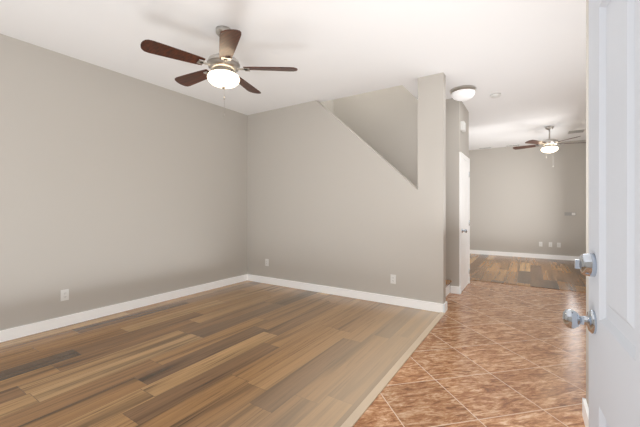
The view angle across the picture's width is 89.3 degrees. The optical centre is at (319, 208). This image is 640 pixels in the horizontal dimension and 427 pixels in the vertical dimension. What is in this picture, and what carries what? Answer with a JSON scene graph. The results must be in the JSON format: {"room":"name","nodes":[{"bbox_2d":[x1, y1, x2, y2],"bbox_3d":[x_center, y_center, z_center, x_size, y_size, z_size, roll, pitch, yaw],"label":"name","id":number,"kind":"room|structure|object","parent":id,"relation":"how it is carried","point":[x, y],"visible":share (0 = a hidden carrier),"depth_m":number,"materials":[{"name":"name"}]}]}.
{"room":"empty living room","nodes":[
{"label":"empty living room","id":0,"kind":"room"},
{"bbox_2d":[0,34,246,330],"bbox_3d":[-2.796,-0.200,3.479,0.120,2.900,5.630,0,0,33],"label":"wall","id":1,"kind":"structure","parent":0,"point":[116,188],"depth_m":3.80,"materials":[{"name":"grey paint"}]},
{"bbox_2d":[61,289,68,300],"bbox_3d":[-2.728,0.920,3.465,0.009,0.117,0.072,0,0,33],"label":"outlet","id":2,"kind":"object","parent":1,"relation":"attached to","point":[64,294],"visible":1,"depth_m":3.46,"materials":[{"name":"white plastic"}]},
{"bbox_2d":[0,274,247,341],"bbox_3d":[-2.739,1.198,3.442,0.016,0.105,5.390,0,0,33],"label":"baseboard","id":3,"kind":"structure","parent":1,"relation":"attached to","point":[29,329],"depth_m":3.79,"materials":[{"name":"white wood"}]},
{"bbox_2d":[0,280,439,426],"bbox_3d":[-1.412,1.280,2.581,3.420,0.060,5.630,0,0,33],"label":"floor","id":4,"kind":"structure","parent":0,"point":[247,353],"depth_m":2.66,"materials":[{"name":"laminate"}]},
{"bbox_2d":[341,312,444,426],"bbox_3d":[0.015,1.246,1.644,0.055,0.007,5.374,0,0,33],"label":"transition strip","id":5,"kind":"object","parent":4,"relation":"on","point":[361,408],"depth_m":2.36,"materials":[{"name":"beige wood"}]},
{"bbox_2d":[0,0,585,149],"bbox_3d":[1.109,-1.700,4.425,5.640,0.100,11.470,0,0,33],"label":"ceiling","id":6,"kind":"structure","parent":0,"point":[526,59],"depth_m":3.29,"materials":[{"name":"white paint"}]},
{"bbox_2d":[140,26,297,116],"bbox_3d":[-0.933,-1.238,3.014,1.250,0.824,1.304,0,0,33],"label":"room ceiling fan","id":7,"kind":"object","parent":6,"relation":"hanging from","point":[223,64],"visible":1,"depth_m":2.87,"materials":[{"name":"brown wood"}]},
{"bbox_2d":[450,85,476,100],"bbox_3d":[1.976,-1.577,4.476,0.336,0.146,0.336,0,0,33],"label":"light","id":8,"kind":"object","parent":6,"relation":"attached to","point":[463,93],"visible":1,"depth_m":4.37,"materials":[{"name":"white glass"}]},
{"bbox_2d":[490,93,500,97],"bbox_3d":[2.529,-1.629,4.665,0.136,0.041,0.136,0,0,33],"label":"smoke detector","id":9,"kind":"object","parent":6,"relation":"attached to","point":[495,95],"visible":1,"depth_m":4.63,"materials":[{"name":"white plastic"}]},
{"bbox_2d":[513,126,585,157],"bbox_3d":[4.614,-1.238,6.528,1.266,0.824,1.223,0,0,33],"label":"ceiling fan","id":10,"kind":"object","parent":6,"relation":"hanging from","point":[549,145],"visible":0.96,"depth_m":6.40,"materials":[{"name":"brown wood"}]},
{"bbox_2d":[567,129,585,133],"bbox_3d":[5.418,-1.642,6.855,0.300,0.016,0.300,0,0,33],"label":"ceiling vent","id":11,"kind":"object","parent":6,"relation":"in","point":[575,131],"depth_m":6.83,"materials":[{"name":"white plastic"}]},
{"bbox_2d":[320,100,332,112],"bbox_3d":[-0.051,-2.700,5.595,0.120,2.100,0.910,0,0,33],"label":"wall","id":12,"kind":"structure","parent":0,"point":[328,105],"depth_m":5.83,"materials":[{"name":"grey paint"}]},
{"bbox_2d":[247,72,445,303],"bbox_3d":[0.138,-0.200,4.858,3.300,2.900,0.120,0,0,33],"label":"wall","id":13,"kind":"structure","parent":0,"point":[333,200],"depth_m":4.66,"materials":[{"name":"grey paint"}]},
{"bbox_2d":[248,274,446,312],"bbox_3d":[0.121,1.198,4.789,3.286,0.105,0.016,0,0,33],"label":"baseboard","id":14,"kind":"structure","parent":13,"relation":"attached to","point":[418,304],"depth_m":4.52,"materials":[{"name":"white wood"}]},
{"bbox_2d":[390,274,395,283],"bbox_3d":[0.959,0.920,4.249,0.072,0.117,0.009,0,0,33],"label":"outlet","id":15,"kind":"object","parent":13,"relation":"attached to","point":[392,279],"visible":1,"depth_m":4.25,"materials":[{"name":"white plastic"}]},
{"bbox_2d":[333,85,460,286],"bbox_3d":[1.131,-1.250,5.442,2.270,5.000,0.120,0,0,33],"label":"wall","id":16,"kind":"structure","parent":0,"point":[390,136],"depth_m":5.22,"materials":[{"name":"grey paint"}]},
{"bbox_2d":[461,101,468,157],"bbox_3d":[2.272,-0.200,5.225,0.120,2.900,0.760,0,0,33],"label":"wall","id":17,"kind":"structure","parent":0,"point":[464,135],"depth_m":5.24,"materials":[{"name":"grey paint"}]},
{"bbox_2d":[461,121,465,131],"bbox_3d":[2.183,-1.255,4.932,0.049,0.130,0.170,0,0,33],"label":"door chime","id":18,"kind":"object","parent":17,"relation":"attached to","point":[463,126],"visible":1,"depth_m":4.87,"materials":[{"name":"white plastic"}]},
{"bbox_2d":[459,152,469,292],"bbox_3d":[2.296,0.203,5.133,0.020,2.095,0.840,0,0,33],"label":"door frame","id":19,"kind":"structure","parent":17,"relation":"attached to","point":[463,156],"depth_m":4.82,"materials":[{"name":"white wood"}]},
{"bbox_2d":[462,158,468,290],"bbox_3d":[2.328,0.232,5.118,0.086,2.020,0.717,0,0,33],"label":"hall door","id":20,"kind":"structure","parent":17,"relation":"in","point":[465,222],"depth_m":5.15,"materials":[{"name":"white wood"}]},
{"bbox_2d":[353,280,585,426],"bbox_3d":[0.556,1.280,2.518,4.490,0.060,7.670,0,0,33],"label":"floor","id":21,"kind":"structure","parent":0,"point":[488,354],"depth_m":2.54,"materials":[{"name":"brown tile"}]},
{"bbox_2d":[446,280,451,295],"bbox_3d":[0.860,0.585,5.004,2.039,1.330,0.902,0,0,33],"label":"stairs","id":22,"kind":"structure","parent":21,"relation":"on","point":[448,282],"depth_m":4.71,"materials":[{"name":"white wood"}]},
{"bbox_2d":[469,140,585,256],"bbox_3d":[4.418,-0.200,9.043,5.120,2.900,0.120,0,0,33],"label":"wall","id":23,"kind":"structure","parent":0,"point":[523,200],"depth_m":8.34,"materials":[{"name":"grey paint"}]},
{"bbox_2d":[470,250,578,260],"bbox_3d":[4.368,1.198,8.994,4.850,0.105,0.016,0,0,33],"label":"baseboard","id":24,"kind":"structure","parent":23,"relation":"attached to","point":[558,257],"depth_m":8.37,"materials":[{"name":"white wood"}]},
{"bbox_2d":[564,212,575,215],"bbox_3d":[6.080,0.120,7.876,0.220,0.080,0.026,0,0,33],"label":"thermostat","id":25,"kind":"object","parent":23,"relation":"attached to","point":[569,213],"visible":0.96,"depth_m":7.87,"materials":[{"name":"grey plastic"}]},
{"bbox_2d":[470,254,585,291],"bbox_3d":[3.416,1.280,7.500,5.120,0.060,3.800,0,0,33],"label":"floor","id":26,"kind":"structure","parent":0,"point":[555,273],"depth_m":6.48,"materials":[{"name":"laminate"}]},
{"bbox_2d":[471,279,585,292],"bbox_3d":[3.547,1.247,5.149,2.100,0.006,0.040,0,0,33],"label":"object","id":27,"kind":"structure","parent":26,"relation":"on","point":[528,285],"depth_m":5.22,"materials":[{"name":"laminate"}]},
{"bbox_2d":[586,0,588,407],"bbox_3d":[1.067,-0.200,1.018,0.120,2.900,2.130,0,0,33],"label":"wall","id":28,"kind":"structure","parent":0,"point":[587,189],"depth_m":1.90,"materials":[{"name":"grey paint"}]},
{"bbox_2d":[582,398,588,426],"bbox_3d":[1.273,1.198,1.460,0.016,0.105,1.196,0,0,33],"label":"baseboard","id":29,"kind":"structure","parent":28,"relation":"attached to","point":[585,410],"depth_m":1.88,"materials":[{"name":"white wood"}]},
{"bbox_2d":[562,0,639,426],"bbox_3d":[0.600,0.227,0.600,0.192,2.030,0.923,0,0,33],"label":"front door","id":30,"kind":"structure","parent":28,"relation":"in","point":[608,264],"depth_m":0.79,"materials":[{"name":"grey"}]}
]}

